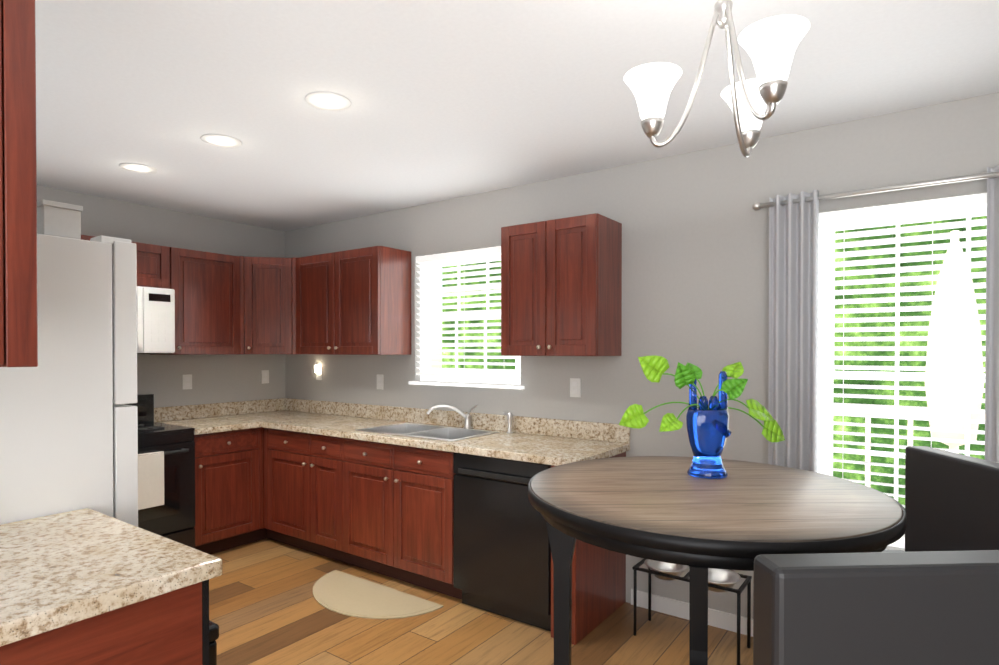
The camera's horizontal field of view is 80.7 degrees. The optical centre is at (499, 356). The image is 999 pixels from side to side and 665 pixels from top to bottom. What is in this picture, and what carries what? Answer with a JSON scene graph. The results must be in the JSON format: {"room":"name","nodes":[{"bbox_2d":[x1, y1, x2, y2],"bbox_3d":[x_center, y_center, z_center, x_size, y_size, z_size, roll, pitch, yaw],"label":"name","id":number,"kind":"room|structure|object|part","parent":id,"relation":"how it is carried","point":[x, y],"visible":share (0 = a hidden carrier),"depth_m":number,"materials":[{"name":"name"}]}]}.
{"room":"kitchen","nodes":[
{"label":"kitchen","id":0,"kind":"room"},
{"bbox_2d":[37,185,284,407],"bbox_3d":[-3.631,0.165,2.944,0.140,2.500,5.740,0,1,35],"label":"wall","id":1,"kind":"structure","parent":0,"point":[226,378],"depth_m":4.56,"materials":[{"name":"grey paint"}]},
{"bbox_2d":[81,235,94,240],"bbox_3d":[-2.750,-0.616,3.765,0.328,0.295,0.443,0,1,35],"label":"upper cabinet","id":2,"kind":"object","parent":1,"relation":"attached to","point":[83,237],"depth_m":3.70,"materials":[{"name":"brown wood"}]},
{"bbox_2d":[131,242,168,288],"bbox_3d":[-2.563,-0.618,4.027,0.328,0.295,0.444,0,1,35],"label":"upper cabinet","id":3,"kind":"object","parent":1,"relation":"attached to","point":[152,260],"depth_m":4.02,"materials":[{"name":"brown wood"}]},
{"bbox_2d":[137,286,174,353],"bbox_3d":[-2.614,-0.237,3.869,0.432,0.450,0.757,0,1,35],"label":"microwave","id":4,"kind":"object","parent":3,"relation":"attached to","point":[155,320],"visible":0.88,"depth_m":3.97,"materials":[{"name":"white"}]},
{"bbox_2d":[183,374,191,389],"bbox_3d":[-2.406,0.199,4.535,0.007,0.114,0.070,0,1,35],"label":"electrical outlet","id":5,"kind":"object","parent":1,"relation":"attached to","point":[187,381],"visible":1,"depth_m":4.53,"materials":[{"name":"white plastic"}]},
{"bbox_2d":[150,247,236,354],"bbox_3d":[-2.236,-0.391,4.436,0.388,0.758,0.590,0,1,35],"label":"upper cabinet","id":6,"kind":"object","parent":1,"relation":"attached to","point":[204,284],"depth_m":4.31,"materials":[{"name":"brown wood"}]},
{"bbox_2d":[261,370,268,383],"bbox_3d":[-2.021,0.179,5.075,0.007,0.114,0.070,0,1,35],"label":"electrical outlet","id":7,"kind":"object","parent":1,"relation":"attached to","point":[264,376],"visible":1,"depth_m":5.07,"materials":[{"name":"white plastic"}]},
{"bbox_2d":[209,538,752,664],"bbox_3d":[-1.010,1.482,1.173,6.480,0.100,5.880,0,1,35],"label":"floor","id":8,"kind":"structure","parent":0,"point":[266,607],"depth_m":3.02,"materials":[{"name":"laminate"}]},
{"bbox_2d":[0,234,137,526],"bbox_3d":[-1.831,0.510,2.014,0.895,1.827,0.800,0,1,35],"label":"refrigerator","id":9,"kind":"object","parent":8,"relation":"on","point":[68,430],"visible":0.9,"depth_m":1.90,"materials":[{"name":"white metal"}]},
{"bbox_2d":[37,199,82,238],"bbox_3d":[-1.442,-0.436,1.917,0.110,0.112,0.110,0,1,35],"label":"box","id":10,"kind":"object","parent":9,"relation":"on","point":[59,219],"visible":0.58,"depth_m":1.88,"materials":[{"name":"white cardboard"}]},
{"bbox_2d":[0,579,208,664],"bbox_3d":[-1.625,0.993,0.849,0.730,0.885,2.066,0,1,35],"label":"base cabinet","id":11,"kind":"object","parent":8,"relation":"on","point":[170,628],"visible":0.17,"depth_m":1.34,"materials":[{"name":"brown wood"}]},
{"bbox_2d":[0,508,221,645],"bbox_3d":[-1.619,0.524,0.825,0.808,0.042,2.102,0,1,35],"label":"countertop","id":12,"kind":"structure","parent":11,"relation":"on","point":[62,569],"depth_m":1.39,"materials":[{"name":"beige stone"}]},
{"bbox_2d":[124,394,194,548],"bbox_3d":[-2.496,0.844,3.796,0.720,1.125,0.765,0,1,35],"label":"range","id":13,"kind":"object","parent":8,"relation":"on","point":[166,480],"visible":0.27,"depth_m":3.80,"materials":[{"name":"black metal"}]},
{"bbox_2d":[209,620,218,664],"bbox_3d":[-1.009,1.126,1.808,0.230,0.600,0.190,0,1,35],"label":"trash bin","id":14,"kind":"object","parent":8,"relation":"on","point":[213,631],"visible":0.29,"depth_m":1.80,"materials":[{"name":"black plastic"}]},
{"bbox_2d":[194,427,261,553],"bbox_3d":[-2.139,0.965,4.353,0.657,0.872,0.546,0,1,35],"label":"base cabinet","id":15,"kind":"object","parent":8,"relation":"on","point":[228,464],"depth_m":4.18,"materials":[{"name":"brown wood"}]},
{"bbox_2d":[154,402,261,434],"bbox_3d":[-2.159,0.454,4.319,0.660,0.145,0.480,0,1,35],"label":"countertop","id":16,"kind":"structure","parent":15,"relation":"on","point":[227,416],"depth_m":4.48,"materials":[{"name":"beige stone"}]},
{"bbox_2d":[238,398,629,465],"bbox_3d":[-0.771,0.457,4.027,3.260,0.145,0.655,0,1,35],"label":"countertop","id":17,"kind":"structure","parent":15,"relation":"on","point":[554,442],"depth_m":3.70,"materials":[{"name":"beige stone"}]},
{"bbox_2d":[356,422,497,440],"bbox_3d":[-0.475,0.564,3.835,0.832,0.156,0.472,0,1,35],"label":"sink","id":18,"kind":"object","parent":17,"relation":"in","point":[436,432],"visible":0.35,"depth_m":3.94,"materials":[{"name":"silver metal"}]},
{"bbox_2d":[427,405,476,428],"bbox_3d":[-0.311,0.406,3.945,0.309,0.165,0.208,0,1,35],"label":"chrome faucet","id":19,"kind":"object","parent":17,"relation":"on","point":[467,416],"visible":0.96,"depth_m":3.95,"materials":[{"name":"silver metal"}]},
{"bbox_3d":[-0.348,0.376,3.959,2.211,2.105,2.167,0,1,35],"label":"spout","id":20,"kind":"part","parent":19,"relation":"part of","materials":[{"name":"silver metal"}]},
{"bbox_2d":[503,412,512,432],"bbox_3d":[0.053,0.425,3.764,0.070,0.130,0.039,0,1,35],"label":"soap pump","id":21,"kind":"object","parent":17,"relation":"on","point":[509,416],"visible":1,"depth_m":3.74,"materials":[{"name":"silver metal"}]},
{"bbox_2d":[270,428,313,552],"bbox_3d":[-1.336,0.964,4.463,0.619,0.872,0.607,0,1,35],"label":"base cabinet","id":22,"kind":"object","parent":8,"relation":"on","point":[291,452],"depth_m":4.21,"materials":[{"name":"brown wood"}]},
{"bbox_2d":[314,434,417,567],"bbox_3d":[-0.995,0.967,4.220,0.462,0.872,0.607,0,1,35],"label":"base cabinet","id":23,"kind":"object","parent":8,"relation":"on","point":[385,509],"depth_m":3.76,"materials":[{"name":"brown wood"}]},
{"bbox_2d":[313,570,443,618],"bbox_3d":[-0.809,1.406,3.418,0.930,0.008,0.400,0,1,35],"label":"mat","id":24,"kind":"object","parent":8,"relation":"on","point":[339,592],"visible":1,"depth_m":3.39,"materials":[{"name":"beige fabric"}]},
{"bbox_2d":[453,453,550,630],"bbox_3d":[0.154,0.977,3.364,0.622,0.868,0.614,0,1,35],"label":"dishwasher","id":25,"kind":"object","parent":8,"relation":"on","point":[501,556],"visible":0.48,"depth_m":3.13,"materials":[{"name":"black metal"}]},
{"bbox_2d":[632,558,751,664],"bbox_3d":[0.949,1.236,2.918,0.520,0.358,0.220,0,1,35],"label":"stand","id":26,"kind":"object","parent":8,"relation":"on","point":[722,580],"visible":0.75,"depth_m":2.89,"materials":[{"name":"black metal"}]},
{"bbox_2d":[528,456,906,664],"bbox_3d":[0.546,0.892,1.615,0.934,1.072,0.934,0,1,35],"label":"pub table","id":27,"kind":"object","parent":8,"relation":"on","point":[742,515],"visible":0.94,"depth_m":1.38,"materials":[{"name":"black wood"}]},
{"bbox_2d":[619,355,784,478],"bbox_3d":[0.610,0.175,1.774,0.410,0.355,0.314,0,1,35],"label":"vase","id":28,"kind":"object","parent":27,"relation":"on","point":[709,431],"visible":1,"depth_m":1.73,"materials":[{"name":"blue glass"}]},
{"bbox_3d":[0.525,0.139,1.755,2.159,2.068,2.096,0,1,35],"label":"stem","id":29,"kind":"part","parent":28,"relation":"part of","materials":[{"name":"green plant"}]},
{"bbox_3d":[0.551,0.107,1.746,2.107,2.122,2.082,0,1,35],"label":"stem","id":30,"kind":"part","parent":28,"relation":"part of","materials":[{"name":"green plant"}]},
{"bbox_3d":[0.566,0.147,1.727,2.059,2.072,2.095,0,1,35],"label":"stem","id":31,"kind":"part","parent":28,"relation":"part of","materials":[{"name":"green plant"}]},
{"bbox_3d":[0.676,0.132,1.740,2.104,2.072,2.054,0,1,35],"label":"stem","id":32,"kind":"part","parent":28,"relation":"part of","materials":[{"name":"green plant"}]},
{"bbox_3d":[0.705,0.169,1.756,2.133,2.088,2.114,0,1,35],"label":"stem","id":33,"kind":"part","parent":28,"relation":"part of","materials":[{"name":"green plant"}]},
{"bbox_2d":[753,550,998,664],"bbox_3d":[0.634,0.868,1.042,0.500,1.130,0.370,0,1,-3],"label":"chair","id":34,"kind":"object","parent":8,"relation":"on","point":[911,608],"visible":1,"depth_m":0.85,"materials":[{"name":"grey leather"}]},
{"bbox_2d":[882,446,998,551],"bbox_3d":[1.218,0.862,1.697,0.370,1.130,0.500,0,1,1],"label":"chair","id":35,"kind":"object","parent":8,"relation":"on","point":[951,501],"visible":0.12,"depth_m":1.74,"materials":[{"name":"grey leather"}]},
{"bbox_2d":[35,0,998,230],"bbox_3d":[-1.010,-1.118,1.148,6.480,0.100,5.880,0,1,35],"label":"ceiling","id":36,"kind":"structure","parent":0,"point":[450,99],"depth_m":2.37,"materials":[{"name":"white paint"}]},
{"bbox_2d":[119,163,156,172],"bbox_3d":[-2.090,-1.086,3.405,0.190,0.004,0.190,0,1,35],"label":"recessed light","id":37,"kind":"object","parent":36,"relation":"in","point":[136,168],"visible":1,"depth_m":3.40,"materials":[{"name":"white"}]},
{"bbox_2d":[200,134,241,147],"bbox_3d":[-1.400,-1.082,2.961,0.190,0.004,0.190,0,1,35],"label":"recessed light","id":38,"kind":"object","parent":36,"relation":"in","point":[220,140],"visible":1,"depth_m":2.95,"materials":[{"name":"white"}]},
{"bbox_2d":[305,92,350,110],"bbox_3d":[-0.726,-1.077,2.494,0.190,0.004,0.190,0,1,35],"label":"recessed light","id":39,"kind":"object","parent":36,"relation":"in","point":[328,101],"visible":1,"depth_m":2.48,"materials":[{"name":"white"}]},
{"bbox_2d":[624,0,809,157],"bbox_3d":[0.572,-0.804,1.512,0.441,0.532,0.422,0,1,35],"label":"pendant chandelier","id":40,"kind":"object","parent":36,"relation":"hanging from","point":[769,45],"visible":1,"depth_m":1.47,"materials":[{"name":"white glass"}]},
{"bbox_3d":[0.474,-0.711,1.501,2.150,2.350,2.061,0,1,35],"label":"arm","id":41,"kind":"part","parent":40,"relation":"part of"},
{"bbox_3d":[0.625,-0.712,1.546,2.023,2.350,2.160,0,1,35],"label":"arm","id":42,"kind":"part","parent":40,"relation":"part of"},
{"bbox_3d":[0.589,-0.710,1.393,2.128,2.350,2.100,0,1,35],"label":"arm","id":43,"kind":"part","parent":40,"relation":"part of"},
{"bbox_3d":[-1.514,-0.961,0.526,0.342,0.199,1.700,0,1,35],"label":"ceiling soffit","id":44,"kind":"structure","parent":36,"relation":"attached to","visible":0},
{"bbox_2d":[0,0,37,366],"bbox_3d":[-1.191,-0.421,0.969,0.320,0.886,0.609,0,1,35],"label":"upper cabinet","id":45,"kind":"object","parent":44,"relation":"hanging from","point":[18,270],"visible":1,"depth_m":1.09,"materials":[{"name":"brown wood"}]},
{"bbox_2d":[285,92,998,618],"bbox_3d":[0.656,0.160,3.497,6.480,2.500,0.140,0,1,35],"label":"wall","id":46,"kind":"structure","parent":0,"point":[695,258],"depth_m":3.20,"materials":[{"name":"grey paint"}]},
{"bbox_2d":[237,256,292,353],"bbox_3d":[-1.829,-0.394,4.761,0.674,0.758,0.673,0,1,35],"label":"upper cabinet","id":47,"kind":"object","parent":46,"relation":"attached to","point":[264,284],"depth_m":4.57,"materials":[{"name":"brown wood"}]},
{"bbox_2d":[293,252,336,354],"bbox_3d":[-1.335,-0.392,4.584,0.598,0.758,0.388,0,1,35],"label":"upper cabinet","id":48,"kind":"object","parent":46,"relation":"attached to","point":[314,276],"depth_m":4.47,"materials":[{"name":"brown wood"}]},
{"bbox_2d":[315,365,321,379],"bbox_3d":[-1.528,0.139,4.950,0.070,0.127,0.029,0,1,35],"label":"electrical outlet","id":49,"kind":"object","parent":46,"relation":"attached to","point":[318,376],"depth_m":4.94,"materials":[{"name":"white plastic"}]},
{"bbox_3d":[-1.530,0.108,4.946,0.044,0.065,0.021,0,1,35],"label":"outlet nightlight glow","id":50,"kind":"part","parent":49,"relation":"part of","materials":[{"name":"white plastic"}]},
{"bbox_2d":[337,246,410,354],"bbox_3d":[-0.963,-0.390,4.345,0.529,0.758,0.345,0,1,35],"label":"upper cabinet","id":51,"kind":"object","parent":46,"relation":"attached to","point":[374,282],"depth_m":4.19,"materials":[{"name":"brown wood"}]},
{"bbox_2d":[377,374,382,389],"bbox_3d":[-0.921,0.200,4.531,0.070,0.114,0.007,0,1,35],"label":"electrical outlet","id":52,"kind":"object","parent":46,"relation":"attached to","point":[379,381],"visible":1,"depth_m":4.53,"materials":[{"name":"white plastic"}]},
{"bbox_2d":[409,254,523,388],"bbox_3d":[-0.220,-0.260,4.081,0.990,0.938,0.150,0,1,35],"label":"window","id":53,"kind":"structure","parent":46,"relation":"in","point":[513,381],"depth_m":4.16,"materials":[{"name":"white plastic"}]},
{"bbox_2d":[416,246,520,378],"bbox_3d":[-0.229,-0.292,4.069,0.914,0.869,0.050,0,1,35],"label":"blinds","id":54,"kind":"object","parent":53,"relation":"attached to","point":[482,252],"visible":0.67,"depth_m":4.08,"materials":[{"name":"white plastic"}]},
{"bbox_2d":[501,219,556,355],"bbox_3d":[0.251,-0.381,3.490,0.371,0.758,0.327,0,1,35],"label":"upper cabinet","id":55,"kind":"object","parent":46,"relation":"attached to","point":[529,250],"depth_m":3.35,"materials":[{"name":"brown wood"}]},
{"bbox_2d":[570,378,580,396],"bbox_3d":[0.457,0.191,3.548,0.070,0.114,0.007,0,1,35],"label":"electrical outlet","id":56,"kind":"object","parent":46,"relation":"attached to","point":[575,387],"visible":1,"depth_m":3.54,"materials":[{"name":"white plastic"}]},
{"bbox_2d":[557,213,621,355],"bbox_3d":[0.454,-0.380,3.345,0.372,0.758,0.327,0,1,35],"label":"upper cabinet","id":57,"kind":"object","parent":46,"relation":"attached to","point":[561,286],"depth_m":3.19,"materials":[{"name":"brown wood"}]},
{"bbox_2d":[631,589,752,636],"bbox_3d":[1.943,1.377,2.497,2.930,0.085,0.013,0,1,35],"label":"baseboard","id":58,"kind":"structure","parent":46,"relation":"attached to","point":[716,618],"depth_m":3.17,"materials":[{"name":"white"}]},
{"bbox_2d":[753,165,998,471],"bbox_3d":[1.823,0.322,2.499,1.404,2.165,0.129,0,1,35],"label":"curtains","id":59,"kind":"object","parent":46,"relation":"attached to","point":[793,317],"visible":0.71,"depth_m":2.76,"materials":[{"name":"grey fabric"}]},
{"bbox_2d":[817,206,986,549],"bbox_3d":[1.893,0.105,2.578,0.980,1.571,0.150,0,1,35],"label":"window","id":60,"kind":"structure","parent":46,"relation":"in","point":[900,543],"depth_m":2.76,"materials":[{"name":"white plastic"}]},
{"bbox_2d":[817,193,986,537],"bbox_3d":[1.884,0.065,2.565,0.904,1.485,0.050,0,1,35],"label":"window blinds","id":61,"kind":"object","parent":60,"relation":"attached to","point":[939,204],"visible":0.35,"depth_m":2.62,"materials":[{"name":"white plastic"}]},
{"label":"outside","id":62,"kind":"structure","parent":0,"visible":0},
{"bbox_2d":[442,216,986,504],"bbox_3d":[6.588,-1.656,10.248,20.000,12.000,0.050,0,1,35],"label":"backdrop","id":63,"kind":"structure","parent":62,"point":[887,460],"depth_m":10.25,"materials":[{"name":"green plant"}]},
{"bbox_2d":[833,406,984,487],"bbox_3d":[3.923,1.170,3.954,6.000,1.170,4.340,0,1,35],"label":"railing","id":64,"kind":"object","parent":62,"point":[919,413],"visible":0.12,"depth_m":6.39,"materials":[{"name":"beige"}]},
{"bbox_2d":[925,230,983,449],"bbox_3d":[3.277,0.375,4.246,0.440,2.550,0.440,0,1,35],"label":"umbrella","id":65,"kind":"object","parent":64,"relation":"on","point":[952,425],"visible":0.38,"depth_m":4.15,"materials":[{"name":"beige fabric"}]}
]}

